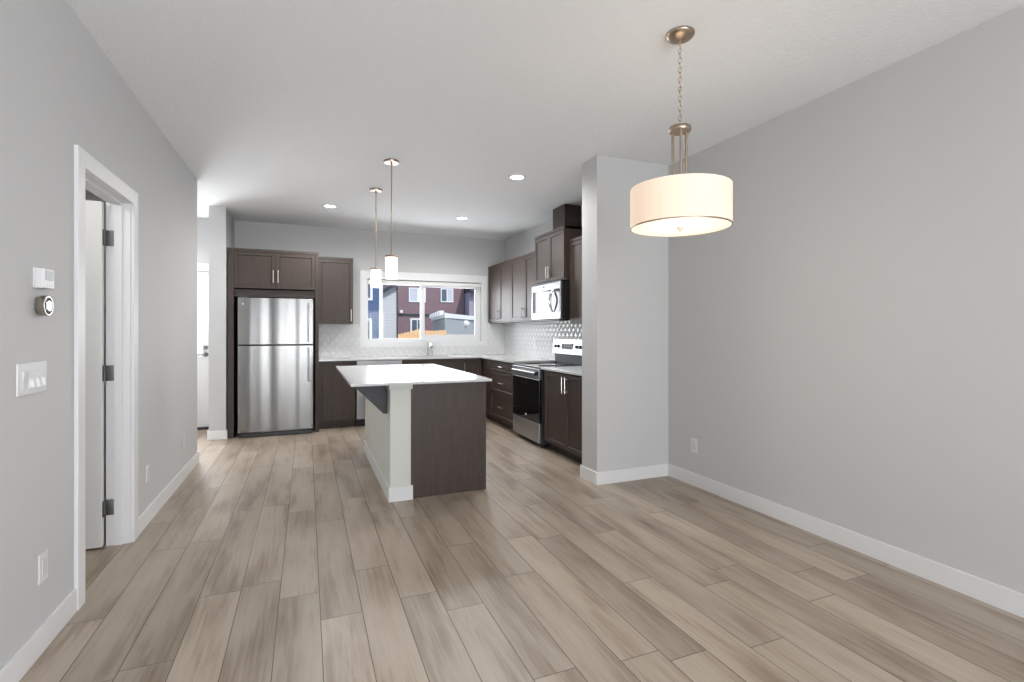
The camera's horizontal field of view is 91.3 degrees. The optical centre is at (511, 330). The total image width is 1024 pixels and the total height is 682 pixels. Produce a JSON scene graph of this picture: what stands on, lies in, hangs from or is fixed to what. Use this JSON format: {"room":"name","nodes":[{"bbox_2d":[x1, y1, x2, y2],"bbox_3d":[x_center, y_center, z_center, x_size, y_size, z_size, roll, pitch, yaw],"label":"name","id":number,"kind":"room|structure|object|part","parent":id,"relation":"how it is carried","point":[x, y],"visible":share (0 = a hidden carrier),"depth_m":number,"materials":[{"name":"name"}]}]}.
{"room":"dining area","nodes":[
{"label":"dining area","id":0,"kind":"room"},
{"bbox_2d":[85,189,105,472],"bbox_3d":[-3.854,-0.090,4.473,1.528,2.740,0.124,0,0,-22],"label":"wall","id":1,"kind":"structure","parent":0,"point":[88,195],"depth_m":4.49,"materials":[{"name":"grey paint"}]},
{"bbox_2d":[0,0,196,669],"bbox_3d":[-1.375,-0.090,0.605,0.120,2.740,9.164,0,0,-22],"label":"wall","id":2,"kind":"structure","parent":0,"point":[59,90],"depth_m":2.16,"materials":[{"name":"grey paint"}]},
{"bbox_2d":[16,361,46,396],"bbox_3d":[-1.836,0.181,1.905,0.016,0.120,0.225,0,0,-22],"label":"switch plate","id":3,"kind":"object","parent":2,"relation":"attached to","point":[31,378],"visible":1,"depth_m":1.90,"materials":[{"name":"white plastic"}]},
{"bbox_2d":[0,589,76,681],"bbox_3d":[-0.782,1.228,-0.664,0.014,0.104,6.366,0,0,-22],"label":"baseboard","id":4,"kind":"structure","parent":2,"relation":"attached to","point":[14,670],"depth_m":1.96,"materials":[{"name":"white paint"}]},
{"bbox_2d":[38,549,47,584],"bbox_3d":[-1.883,0.948,2.011,0.008,0.116,0.072,0,0,-22],"label":"wall outlet","id":5,"kind":"object","parent":2,"relation":"attached to","point":[43,557],"visible":1,"depth_m":2.00,"materials":[{"name":"white plastic"}]},
{"bbox_2d":[42,556,46,576],"bbox_3d":[-1.881,0.948,2.012,0.004,0.068,0.034,0,0,-22],"label":"receptacle","id":6,"kind":"object","parent":5,"relation":"attached to","point":[44,558],"depth_m":2.01,"materials":[{"name":"grey plastic"}]},
{"bbox_2d":[33,267,53,289],"bbox_3d":[-1.862,-0.208,1.994,0.036,0.082,0.108,0,0,-22],"label":"thermostat","id":7,"kind":"object","parent":2,"relation":"attached to","point":[43,278],"visible":1,"depth_m":1.95,"materials":[{"name":"white plastic"}]},
{"bbox_2d":[34,295,52,315],"bbox_3d":[-1.859,-0.099,1.988,0.037,0.082,0.082,0,0,-22],"label":"thermostat","id":8,"kind":"object","parent":2,"relation":"attached to","point":[43,304],"visible":1,"depth_m":1.97,"materials":[{"name":"silver"}]},
{"bbox_3d":[-1.845,-0.099,1.994,0.006,0.069,0.069,0,0,-22],"label":"glass","id":9,"kind":"part","parent":8,"relation":"part of","materials":[{"name":"black"}]},
{"bbox_2d":[85,200,113,548],"bbox_3d":[-2.695,0.255,2.798,0.740,2.026,0.108,0,0,-22],"label":"door","id":10,"kind":"structure","parent":2,"relation":"in","point":[97,237],"depth_m":2.92,"materials":[{"name":"white paint"}]},
{"bbox_2d":[74,144,137,610],"bbox_3d":[-2.158,0.215,2.692,0.018,2.130,0.884,0,0,-22],"label":"trim","id":11,"kind":"structure","parent":2,"relation":"attached to","point":[83,161],"depth_m":2.33,"materials":[{"name":"white paint"}]},
{"bbox_2d":[85,170,130,545],"bbox_3d":[-2.222,0.247,2.666,0.120,2.065,0.754,0,0,-22],"label":"trim","id":12,"kind":"structure","parent":2,"relation":"attached to","point":[118,209],"depth_m":2.99,"materials":[{"name":"white paint"}]},
{"bbox_2d":[145,463,148,482],"bbox_3d":[-2.424,0.948,3.329,0.008,0.116,0.072,0,0,-22],"label":"wall outlet","id":13,"kind":"object","parent":2,"relation":"attached to","point":[147,465],"visible":1,"depth_m":3.31,"materials":[{"name":"white plastic"}]},
{"bbox_2d":[138,451,198,535],"bbox_3d":[-2.749,1.228,3.969,0.134,0.104,1.925,0,0,-22],"label":"baseboard","id":14,"kind":"structure","parent":2,"relation":"attached to","point":[148,514],"depth_m":3.71,"materials":[{"name":"white paint"}]},
{"bbox_2d":[209,206,233,430],"bbox_3d":[-3.610,-0.090,6.236,0.177,2.740,0.760,0,0,-22],"label":"wall","id":15,"kind":"structure","parent":0,"point":[221,222],"depth_m":5.88,"materials":[{"name":"grey paint"}]},
{"bbox_2d":[207,429,227,439],"bbox_3d":[-3.607,1.228,6.230,0.205,0.104,0.774,0,0,-22],"label":"baseboard","id":16,"kind":"structure","parent":15,"relation":"attached to","point":[223,434],"depth_m":5.87,"materials":[{"name":"white paint"}]},
{"bbox_2d":[197,218,504,421],"bbox_3d":[-2.739,-0.090,7.113,5.836,2.740,0.200,0,0,-22],"label":"wall","id":17,"kind":"structure","parent":0,"point":[416,253],"depth_m":7.28,"materials":[{"name":"grey paint"}]},
{"bbox_2d":[197,272,208,426],"bbox_3d":[-4.336,0.242,6.361,0.882,2.015,0.105,0,0,-22],"label":"door","id":18,"kind":"structure","parent":17,"relation":"in","point":[202,277],"depth_m":6.50,"materials":[{"name":"white paint"}]},
{"bbox_3d":[-4.338,-0.160,6.365,0.722,1.020,0.008,0,0,-22],"label":"lite frame","id":19,"kind":"part","parent":18,"relation":"part of","materials":[{"name":"white paint"}]},
{"bbox_2d":[197,263,208,271],"bbox_3d":[-4.379,0.203,6.429,1.072,2.155,0.218,0,0,-22],"label":"trim","id":20,"kind":"structure","parent":17,"relation":"attached to","point":[202,267],"depth_m":6.48,"materials":[{"name":"white paint"}]},
{"bbox_2d":[197,427,208,429],"bbox_3d":[-4.349,1.268,6.392,0.890,0.024,0.110,0,0,-22],"label":"trim","id":21,"kind":"structure","parent":17,"relation":"attached to","point":[198,428],"depth_m":6.49,"materials":[{"name":"black plastic"}]},
{"bbox_2d":[319,256,352,323],"bbox_3d":[-2.447,-0.546,6.935,0.448,0.903,0.350,0,0,-22],"label":"upper cabinet","id":22,"kind":"object","parent":17,"relation":"attached to","point":[335,273],"visible":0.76,"depth_m":6.81,"materials":[{"name":"brown wood"}]},
{"bbox_3d":[-2.453,-0.983,6.949,0.448,0.030,0.320,0,0,-22],"label":"rail","id":23,"kind":"part","parent":22,"relation":"part of","materials":[{"name":"brown wood"}]},
{"bbox_2d":[366,284,479,341],"bbox_3d":[-1.342,-0.296,7.700,1.767,0.918,0.075,0,0,-22],"label":"window","id":24,"kind":"structure","parent":17,"relation":"in","point":[476,337],"depth_m":7.71,"materials":[{"name":"white plastic"}]},
{"bbox_2d":[366,279,480,287],"bbox_3d":[-1.311,-0.717,7.626,1.765,0.074,0.066,0,0,-22],"label":"roller blind","id":25,"kind":"object","parent":24,"relation":"attached to","point":[368,281],"visible":0.99,"depth_m":7.61,"materials":[{"name":"white fabric"}]},
{"bbox_3d":[-1.302,-0.686,7.602,1.727,0.013,0.014,0,0,-22],"label":"rail","id":26,"kind":"part","parent":25,"relation":"part of","materials":[{"name":"grey plastic"}]},
{"bbox_3d":[-0.974,-0.287,7.829,0.921,0.808,0.026,0,0,-22],"label":"sliding sash","id":27,"kind":"part","parent":24,"relation":"part of","materials":[{"name":"white plastic"}]},
{"bbox_2d":[360,270,486,346],"bbox_3d":[-1.296,-0.316,7.588,1.939,1.108,0.018,0,0,-22],"label":"trim","id":28,"kind":"structure","parent":17,"relation":"attached to","point":[364,275],"depth_m":7.57,"materials":[{"name":"white paint"}]},
{"bbox_2d":[19,413,1023,681],"bbox_3d":[-0.617,1.355,1.963,5.850,0.150,11.340,0,0,-22],"label":"floor","id":29,"kind":"structure","parent":0,"point":[278,558],"depth_m":2.48,"materials":[{"name":"brown wood"}]},
{"bbox_2d":[227,247,318,437],"bbox_3d":[-3.051,0.144,6.471,1.015,2.272,0.750,0,0,-22],"label":"tall cabinet","id":30,"kind":"object","parent":29,"relation":"on","point":[251,273],"visible":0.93,"depth_m":6.14,"materials":[{"name":"brown wood"}]},
{"bbox_3d":[-3.496,0.144,6.305,0.066,2.272,0.720,0,0,-22],"label":"panel","id":31,"kind":"part","parent":30,"relation":"part of","materials":[{"name":"brown wood"}]},
{"bbox_3d":[-3.121,-0.735,6.081,0.451,0.439,0.020,0,0,-22],"label":"door","id":32,"kind":"part","parent":30,"relation":"part of","materials":[{"name":"brown wood"}]},
{"bbox_3d":[-2.912,-0.975,6.167,0.907,0.034,0.022,0,0,-22],"label":"rail","id":33,"kind":"part","parent":30,"relation":"part of","materials":[{"name":"brown wood"}]},
{"bbox_3d":[-2.930,-0.459,6.212,0.907,0.087,0.018,0,0,-22],"label":"filler panel","id":34,"kind":"part","parent":30,"relation":"part of","materials":[{"name":"brown wood"}]},
{"bbox_3d":[-3.177,0.383,6.813,0.907,1.795,0.019,0,0,-22],"label":"panel","id":35,"kind":"part","parent":30,"relation":"part of","materials":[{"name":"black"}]},
{"bbox_3d":[-2.702,-0.735,6.253,0.448,0.439,0.020,0,0,-22],"label":"door","id":36,"kind":"part","parent":30,"relation":"part of","materials":[{"name":"brown wood"}]},
{"bbox_3d":[-2.606,0.144,6.670,0.040,2.272,0.720,0,0,-22],"label":"panel","id":37,"kind":"part","parent":30,"relation":"part of","materials":[{"name":"brown wood"}]},
{"bbox_2d":[238,296,312,437],"bbox_3d":[-2.984,0.433,6.378,0.832,1.686,0.774,0,0,-22],"label":"refrigerator","id":38,"kind":"object","parent":29,"relation":"on","point":[275,335],"visible":1,"depth_m":6.07,"materials":[{"name":"grey metal"}]},
{"bbox_2d":[238,344,312,432],"bbox_3d":[-2.984,0.432,6.378,0.832,1.635,0.774,0,0,-22],"label":"door","id":39,"kind":"structure","parent":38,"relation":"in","point":[275,381],"depth_m":6.07,"materials":[{"name":"silver metal"}]},
{"bbox_3d":[-2.871,-0.115,6.103,0.832,0.563,0.062,0,0,-22],"label":"freezer door","id":40,"kind":"part","parent":38,"relation":"part of","materials":[{"name":"silver metal"}]},
{"bbox_3d":[-2.518,-0.100,6.189,0.024,0.480,0.070,0,0,-22],"label":"handle","id":41,"kind":"part","parent":38,"relation":"part of","materials":[{"name":"silver metal"}]},
{"bbox_2d":[319,361,354,428],"bbox_3d":[-2.389,0.838,6.800,0.454,0.885,0.638,0,0,-22],"label":"base cabinet","id":42,"kind":"object","parent":29,"relation":"on","point":[336,396],"visible":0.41,"depth_m":6.54,"materials":[{"name":"brown wood"}]},
{"bbox_2d":[355,360,401,425],"bbox_3d":[-1.882,0.840,6.985,0.600,0.880,0.627,0,0,-22],"label":"dishwasher","id":43,"kind":"object","parent":29,"relation":"on","point":[359,397],"visible":0.22,"depth_m":6.66,"materials":[{"name":"grey metal"}]},
{"bbox_3d":[-1.785,0.838,6.748,0.596,0.675,0.040,0,0,-22],"label":"door","id":44,"kind":"part","parent":43,"relation":"part of","materials":[{"name":"silver metal"}]},
{"bbox_3d":[-1.785,0.449,6.748,0.596,0.094,0.040,0,0,-22],"label":"control panel","id":45,"kind":"part","parent":43,"relation":"part of","materials":[{"name":"silver metal"}]},
{"bbox_2d":[355,381,485,501],"bbox_3d":[-0.998,0.839,4.652,1.012,0.882,1.776,0,0,-22],"label":"kitchen island","id":46,"kind":"object","parent":29,"relation":"on","point":[421,440],"visible":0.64,"depth_m":3.90,"materials":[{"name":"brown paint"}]},
{"bbox_3d":[-1.168,1.226,4.571,0.182,0.108,1.756,0,0,-22],"label":"baseboard","id":47,"kind":"part","parent":46,"relation":"part of","materials":[{"name":"white paint"}]},
{"bbox_3d":[-1.167,0.420,4.573,0.176,0.044,1.752,0,0,-22],"label":"cap moulding","id":48,"kind":"part","parent":46,"relation":"part of","materials":[{"name":"grey paint"}]},
{"bbox_2d":[336,364,491,386],"bbox_3d":[-1.021,0.388,4.648,1.062,0.020,1.966,0,0,-22],"label":"island countertop","id":49,"kind":"structure","parent":46,"relation":"on","point":[400,374],"depth_m":4.23,"materials":[{"name":"grey stone"}]},
{"bbox_3d":[-0.494,0.839,3.937,0.607,0.882,0.020,0,0,-22],"label":"panel","id":50,"kind":"part","parent":46,"relation":"part of","materials":[{"name":"brown wood"}]},
{"bbox_2d":[402,358,461,370],"bbox_3d":[-1.215,0.838,7.282,0.840,0.885,0.638,0,0,-22],"label":"base cabinet","id":51,"kind":"object","parent":29,"relation":"on","point":[456,363],"visible":0.13,"depth_m":7.07,"materials":[{"name":"brown wood"}]},
{"bbox_3d":[-1.225,0.507,7.306,0.840,0.225,0.585,0,0,-22],"label":"sink rail","id":52,"kind":"part","parent":51,"relation":"part of","materials":[{"name":"brown wood"}]},
{"bbox_2d":[462,358,481,375],"bbox_3d":[-0.684,0.838,7.500,0.300,0.885,0.638,0,0,-22],"label":"base cabinet","id":53,"kind":"object","parent":29,"relation":"on","point":[470,365],"visible":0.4,"depth_m":7.24,"materials":[{"name":"brown wood"}]},
{"bbox_2d":[483,358,535,429],"bbox_3d":[0.054,0.838,6.818,0.622,0.885,1.238,0,0,-22],"label":"base cabinet","id":54,"kind":"object","parent":29,"relation":"on","point":[499,391],"visible":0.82,"depth_m":6.64,"materials":[{"name":"brown wood"}]},
{"bbox_2d":[319,354,554,362],"bbox_3d":[-1.068,0.385,6.685,2.810,0.020,1.843,0,0,-22],"label":"countertop","id":55,"kind":"structure","parent":54,"relation":"on","point":[499,357],"depth_m":7.00,"materials":[{"name":"grey stone"}]},
{"bbox_2d":[427,342,432,355],"bbox_3d":[-1.234,0.273,7.489,0.100,0.204,0.169,0,0,4],"label":"faucet","id":56,"kind":"object","parent":55,"relation":"on","point":[429,343],"visible":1,"depth_m":7.53,"materials":[{"name":"silver metal"}]},
{"bbox_3d":[-0.125,0.691,6.543,0.020,0.282,0.859,0,0,-22],"label":"drawer","id":57,"kind":"part","parent":54,"relation":"part of","materials":[{"name":"brown wood"}]},
{"bbox_3d":[-0.125,1.006,6.543,0.020,0.333,0.859,0,0,-22],"label":"drawer","id":58,"kind":"part","parent":54,"relation":"part of","materials":[{"name":"brown wood"}]},
{"bbox_3d":[-0.125,0.475,6.543,0.020,0.135,0.859,0,0,-22],"label":"drawer","id":59,"kind":"part","parent":54,"relation":"part of","materials":[{"name":"brown wood"}]},
{"bbox_2d":[512,339,581,447],"bbox_3d":[0.428,0.693,5.876,0.675,1.175,0.760,0,0,-22],"label":"range","id":60,"kind":"object","parent":29,"relation":"on","point":[528,378],"visible":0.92,"depth_m":5.76,"materials":[{"name":"grey metal"}]},
{"bbox_3d":[0.138,0.465,5.748,0.038,0.026,0.671,0,0,-22],"label":"oven handle","id":61,"kind":"part","parent":60,"relation":"part of","materials":[{"name":"silver metal"}]},
{"bbox_3d":[0.167,1.121,5.769,0.030,0.207,0.750,0,0,-22],"label":"storage drawer","id":62,"kind":"part","parent":60,"relation":"part of","materials":[{"name":"silver metal"}]},
{"bbox_3d":[0.167,0.767,5.769,0.030,0.465,0.750,0,0,-22],"label":"oven door","id":63,"kind":"part","parent":60,"relation":"part of","materials":[{"name":"black glass"}]},
{"bbox_3d":[0.164,0.475,5.767,0.036,0.119,0.752,0,0,-22],"label":"door trim","id":64,"kind":"part","parent":60,"relation":"part of","materials":[{"name":"silver metal"}]},
{"bbox_2d":[513,362,581,368],"bbox_3d":[0.450,0.404,5.885,0.627,0.017,0.760,0,0,-22],"label":"cooktop","id":65,"kind":"object","parent":60,"relation":"in","point":[537,365],"depth_m":5.86,"materials":[{"name":"black glass"}]},
{"bbox_3d":[0.658,0.190,5.983,0.011,0.070,0.265,0,0,-22],"label":"clock panel","id":66,"kind":"part","parent":60,"relation":"part of","materials":[{"name":"grey plastic"}]},
{"bbox_2d":[544,370,581,463],"bbox_3d":[0.788,0.849,5.030,0.622,0.863,1.057,0,0,-22],"label":"base cabinet","id":67,"kind":"object","parent":29,"relation":"on","point":[562,391],"visible":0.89,"depth_m":4.97,"materials":[{"name":"brown wood"}]},
{"bbox_3d":[0.446,0.805,5.154,0.020,0.740,0.467,0,0,-22],"label":"door","id":68,"kind":"part","parent":67,"relation":"part of","materials":[{"name":"brown wood"}]},
{"bbox_2d":[541,366,581,375],"bbox_3d":[0.795,0.406,5.029,0.622,0.022,1.057,0,0,-22],"label":"countertop","id":69,"kind":"structure","parent":67,"relation":"on","point":[574,370],"depth_m":5.09,"materials":[{"name":"grey stone"}]},
{"bbox_3d":[0.627,0.805,4.713,0.020,0.740,0.479,0,0,-22],"label":"door","id":70,"kind":"part","parent":67,"relation":"part of","materials":[{"name":"brown wood"}]},
{"bbox_2d":[582,155,667,471],"bbox_3d":[0.999,-0.090,4.407,0.734,2.740,0.245,0,0,-22],"label":"wall pier","id":71,"kind":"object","parent":29,"relation":"on","point":[625,273],"visible":0.86,"depth_m":4.28,"materials":[{"name":"grey paint"}]},
{"bbox_2d":[580,464,667,484],"bbox_3d":[0.986,1.228,4.402,0.734,0.104,0.273,0,0,-22],"label":"baseboard","id":72,"kind":"object","parent":71,"relation":"attached to","point":[630,474],"visible":0.9,"depth_m":4.27,"materials":[{"name":"white paint"}]},
{"bbox_2d":[66,0,1023,239],"bbox_3d":[-0.617,-1.560,1.963,5.850,0.200,11.340,0,0,-22],"label":"ceiling","id":73,"kind":"structure","parent":0,"point":[279,111],"depth_m":2.97,"materials":[{"name":"white paint"}]},
{"bbox_2d":[322,204,337,207],"bbox_3d":[-2.131,-1.457,5.859,0.174,0.006,0.174,0,0,-22],"label":"recessed light","id":74,"kind":"object","parent":73,"relation":"in","point":[323,205],"visible":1,"depth_m":5.86,"materials":[{"name":"white"}]},
{"bbox_2d":[370,188,381,287],"bbox_3d":[-1.406,-0.954,5.173,0.128,1.012,0.128,0,0,-22],"label":"pendant light","id":75,"kind":"object","parent":73,"relation":"hanging from","point":[375,272],"visible":1,"depth_m":5.15,"materials":[{"name":"white glass"}]},
{"bbox_3d":[-1.406,-1.045,5.173,0.010,0.790,0.011,0,0,-22],"label":"stem","id":76,"kind":"part","parent":75,"relation":"part of","materials":[{"name":"silver metal"}]},
{"bbox_3d":[-1.406,-0.539,5.173,0.102,0.183,0.102,0,0,-22],"label":"lamp shade","id":77,"kind":"part","parent":75,"relation":"part of","materials":[{"name":"white glass"}]},
{"bbox_2d":[384,158,398,278],"bbox_3d":[-1.037,-0.954,4.305,0.128,1.012,0.128,0,0,-22],"label":"pendant light","id":78,"kind":"object","parent":73,"relation":"hanging from","point":[391,261],"visible":1,"depth_m":4.27,"materials":[{"name":"white glass"}]},
{"bbox_3d":[-1.037,-1.045,4.305,0.010,0.790,0.011,0,0,-22],"label":"stem","id":79,"kind":"part","parent":78,"relation":"part of","materials":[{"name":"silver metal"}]},
{"bbox_3d":[-1.037,-0.539,4.305,0.102,0.183,0.102,0,0,-22],"label":"lamp shade","id":80,"kind":"part","parent":78,"relation":"part of","materials":[{"name":"white glass"}]},
{"bbox_2d":[455,216,468,219],"bbox_3d":[-0.648,-1.457,6.483,0.174,0.006,0.174,0,0,-22],"label":"recessed light","id":81,"kind":"object","parent":73,"relation":"in","point":[460,217],"visible":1,"depth_m":6.49,"materials":[{"name":"white plastic"}]},
{"bbox_2d":[508,174,525,179],"bbox_3d":[0.047,-1.457,4.753,0.174,0.006,0.174,0,0,-22],"label":"recessed light","id":82,"kind":"object","parent":73,"relation":"in","point":[514,176],"visible":1,"depth_m":4.75,"materials":[{"name":"white plastic"}]},
{"bbox_2d":[630,26,732,236],"bbox_3d":[0.827,-0.974,2.462,0.479,0.972,0.479,0,0,-22],"label":"drum chandelier","id":83,"kind":"object","parent":73,"relation":"hanging from","point":[691,204],"visible":1,"depth_m":2.30,"materials":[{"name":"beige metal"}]},
{"bbox_3d":[0.799,-0.833,2.487,0.013,0.295,0.014,0,0,-22],"label":"rod","id":84,"kind":"part","parent":83,"relation":"part of","materials":[{"name":"silver metal"}]},
{"bbox_3d":[0.827,-1.007,2.462,0.106,0.058,0.106,0,0,-22],"label":"rod plate","id":85,"kind":"part","parent":83,"relation":"part of","materials":[{"name":"silver metal"}]},
{"bbox_3d":[0.827,-1.224,2.462,0.014,0.386,0.014,0,0,-2],"label":"chain","id":86,"kind":"part","parent":83,"relation":"part of","materials":[{"name":"silver metal"}]},
{"bbox_3d":[0.819,-0.833,2.426,0.013,0.295,0.014,0,0,-22],"label":"rod","id":87,"kind":"part","parent":83,"relation":"part of","materials":[{"name":"silver metal"}]},
{"bbox_3d":[0.827,-0.605,2.462,0.476,0.190,0.476,0,0,-22],"label":"lamp shade","id":88,"kind":"part","parent":83,"relation":"part of","materials":[{"name":"beige fabric"}]},
{"bbox_2d":[631,217,731,236],"bbox_3d":[0.827,-0.508,2.462,0.467,0.003,0.467,0,0,-22],"label":"diffuser","id":89,"kind":"object","parent":83,"relation":"attached to","point":[647,226],"depth_m":2.43,"materials":[{"name":"white"}]},
{"bbox_3d":[0.862,-0.833,2.474,0.013,0.295,0.014,0,0,-22],"label":"rod","id":90,"kind":"part","parent":83,"relation":"part of","materials":[{"name":"silver metal"}]},
{"bbox_2d":[505,4,1023,593],"bbox_3d":[2.035,-0.090,3.009,0.120,2.740,11.020,0,0,-22],"label":"wall","id":91,"kind":"structure","parent":0,"point":[847,352],"depth_m":2.78,"materials":[{"name":"grey paint"}]},
{"bbox_2d":[319,321,581,359],"bbox_3d":[-0.714,0.117,5.836,2.820,0.515,3.700,0,0,-22],"label":"backsplash","id":92,"kind":"structure","parent":91,"relation":"attached to","point":[335,340],"depth_m":7.20,"materials":[{"name":"tile"}]},
{"bbox_2d":[488,259,524,322],"bbox_3d":[-0.078,-0.565,7.562,0.324,0.890,0.950,0,0,-22],"label":"upper cabinet","id":93,"kind":"object","parent":91,"relation":"attached to","point":[499,275],"visible":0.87,"depth_m":7.47,"materials":[{"name":"brown wood"}]},
{"bbox_3d":[-0.273,-0.557,7.717,0.020,0.835,0.491,0,0,-22],"label":"door","id":94,"kind":"part","parent":93,"relation":"part of","materials":[{"name":"brown wood"}]},
{"bbox_3d":[-0.064,-0.995,7.568,0.294,0.030,0.950,0,0,-22],"label":"rail","id":95,"kind":"part","parent":93,"relation":"part of","materials":[{"name":"brown wood"}]},
{"bbox_3d":[-0.095,-0.557,7.283,0.020,0.835,0.439,0,0,-22],"label":"door","id":96,"kind":"part","parent":93,"relation":"part of","materials":[{"name":"brown wood"}]},
{"bbox_2d":[511,251,551,321],"bbox_3d":[0.269,-0.565,6.715,0.324,0.890,0.876,0,0,-22],"label":"upper cabinet","id":97,"kind":"object","parent":91,"relation":"attached to","point":[523,266],"visible":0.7,"depth_m":6.68,"materials":[{"name":"brown wood"}]},
{"bbox_3d":[0.083,-0.557,6.852,0.020,0.835,0.474,0,0,-22],"label":"door","id":98,"kind":"part","parent":97,"relation":"part of","materials":[{"name":"brown wood"}]},
{"bbox_3d":[0.283,-0.995,6.721,0.294,0.030,0.876,0,0,-22],"label":"rail","id":99,"kind":"part","parent":97,"relation":"part of","materials":[{"name":"brown wood"}]},
{"bbox_3d":[0.248,-0.557,6.449,0.020,0.835,0.390,0,0,-22],"label":"door","id":100,"kind":"part","parent":97,"relation":"part of","materials":[{"name":"brown wood"}]},
{"bbox_2d":[534,225,581,284],"bbox_3d":[0.568,-0.865,5.939,0.364,0.600,0.783,0,0,-22],"label":"upper cabinet","id":101,"kind":"object","parent":91,"relation":"attached to","point":[552,248],"visible":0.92,"depth_m":5.76,"materials":[{"name":"brown wood"}]},
{"bbox_3d":[0.367,-0.855,6.059,0.020,0.546,0.386,0,0,-22],"label":"door","id":102,"kind":"part","parent":101,"relation":"part of","materials":[{"name":"brown wood"}]},
{"bbox_2d":[532,280,569,320],"bbox_3d":[0.539,-0.339,5.920,0.453,0.446,0.760,0,0,-22],"label":"microwave","id":103,"kind":"object","parent":101,"relation":"attached to","point":[550,300],"visible":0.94,"depth_m":5.68,"materials":[{"name":"silver plastic"}]},
{"bbox_3d":[0.443,-0.340,5.652,0.070,0.271,0.022,0,0,-22],"label":"handle","id":104,"kind":"part","parent":103,"relation":"part of","materials":[{"name":"silver metal"}]},
{"bbox_3d":[0.502,-0.340,5.580,0.004,0.260,0.128,0,0,-22],"label":"control panel","id":105,"kind":"part","parent":103,"relation":"part of","materials":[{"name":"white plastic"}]},
{"bbox_3d":[0.512,-0.855,5.705,0.020,0.546,0.370,0,0,-22],"label":"door","id":106,"kind":"part","parent":101,"relation":"part of","materials":[{"name":"brown wood"}]},
{"bbox_3d":[0.582,-1.149,5.945,0.333,0.032,0.783,0,0,-22],"label":"rail","id":107,"kind":"part","parent":101,"relation":"part of","materials":[{"name":"brown wood"}]},
{"bbox_2d":[553,204,580,229],"bbox_3d":[0.647,-1.312,5.925,0.214,0.291,0.300,0,0,-22],"label":"chase","id":108,"kind":"object","parent":101,"relation":"on","point":[565,214],"visible":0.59,"depth_m":5.80,"materials":[{"name":"brown wood"}]},
{"bbox_3d":[0.553,-1.312,5.886,0.010,0.291,0.300,0,0,-22],"label":"panel","id":109,"kind":"part","parent":108,"relation":"part of","materials":[{"name":"brown wood"}]},
{"bbox_3d":[0.707,-1.312,5.793,0.204,0.291,0.010,0,0,-22],"label":"panel","id":110,"kind":"part","parent":108,"relation":"part of","materials":[{"name":"brown wood"}]},
{"bbox_2d":[569,236,581,323],"bbox_3d":[0.946,-0.542,5.096,0.302,0.925,1.060,0,0,-22],"label":"upper cabinet","id":111,"kind":"object","parent":91,"relation":"attached to","point":[576,243],"visible":0.12,"depth_m":5.41,"materials":[{"name":"brown wood"}]},
{"bbox_3d":[0.960,-0.990,5.102,0.272,0.030,1.060,0,0,-22],"label":"rail","id":112,"kind":"part","parent":111,"relation":"part of","materials":[{"name":"brown wood"}]},
{"bbox_2d":[691,438,697,452],"bbox_3d":[1.504,0.948,4.133,0.008,0.116,0.072,0,0,-22],"label":"wall outlet","id":113,"kind":"object","parent":91,"relation":"attached to","point":[694,442],"visible":1,"depth_m":4.12,"materials":[{"name":"white plastic"}]},
{"bbox_2d":[668,464,1023,617],"bbox_3d":[2.723,1.228,1.158,0.014,0.104,7.075,0,0,-22],"label":"baseboard","id":114,"kind":"structure","parent":91,"relation":"attached to","point":[1006,599],"depth_m":2.81,"materials":[{"name":"white paint"}]},
{"label":"outside","id":115,"kind":"structure","parent":0,"visible":0},
{"bbox_3d":[-17.731,2.030,56.348,130.000,0.300,102.280,0,0,-22],"label":"yard","id":116,"kind":"structure","parent":115,"visible":0},
{"bbox_2d":[368,284,382,338],"bbox_3d":[-9.423,-2.220,17.751,8.650,8.200,8.800,0,0,-22],"label":"house","id":117,"kind":"structure","parent":116,"relation":"on","point":[375,295],"depth_m":15.55,"materials":[{"name":"blue"}]},
{"bbox_2d":[383,285,397,338],"bbox_3d":[-8.609,-0.355,27.220,4.150,4.470,5.700,0,0,-22],"label":"house","id":118,"kind":"structure","parent":116,"relation":"on","point":[390,293],"depth_m":25.56,"materials":[{"name":"grey"}]},
{"bbox_2d":[398,329,445,337],"bbox_3d":[-3.262,0.907,18.200,1.751,1.946,0.150,0,0,-22],"label":"wooden fence","id":119,"kind":"object","parent":116,"relation":"on","point":[417,332],"visible":0.21,"depth_m":18.07,"materials":[{"name":"brown wood"}]},
{"bbox_2d":[383,285,463,336],"bbox_3d":[-7.398,-2.720,38.041,5.410,9.200,9.000,0,0,-22],"label":"house","id":120,"kind":"structure","parent":116,"relation":"on","point":[448,300],"depth_m":34.32,"materials":[{"name":"red"}]},
{"bbox_3d":[-6.700,-2.430,33.979,0.475,0.840,0.015,0,0,-22],"label":"pane","id":121,"kind":"part","parent":120,"relation":"part of","materials":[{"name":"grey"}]},
{"bbox_3d":[-6.636,-0.355,34.005,0.335,0.750,0.015,0,0,-22],"label":"pane","id":122,"kind":"part","parent":120,"relation":"part of","materials":[{"name":"grey"}]},
{"bbox_3d":[-4.723,-2.460,34.791,0.350,0.820,0.015,0,0,-22],"label":"pane","id":123,"kind":"part","parent":120,"relation":"part of","materials":[{"name":"grey"}]},
{"bbox_3d":[-4.344,-2.460,34.947,0.350,0.820,0.015,0,0,-22],"label":"pane","id":124,"kind":"part","parent":120,"relation":"part of","materials":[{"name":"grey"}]},
{"bbox_2d":[429,311,473,334],"bbox_3d":[-3.417,0.480,28.447,2.474,2.800,11.905,0,0,-13],"label":"garage","id":125,"kind":"structure","parent":116,"relation":"on","point":[454,324],"depth_m":24.78,"materials":[{"name":"grey"}]},
{"bbox_2d":[464,288,473,315],"bbox_3d":[-1.476,-1.570,38.797,6.060,6.900,8.100,0,0,-22],"label":"house","id":126,"kind":"structure","parent":116,"relation":"on","point":[468,293],"depth_m":34.59,"materials":[{"name":"grey"}]}
]}

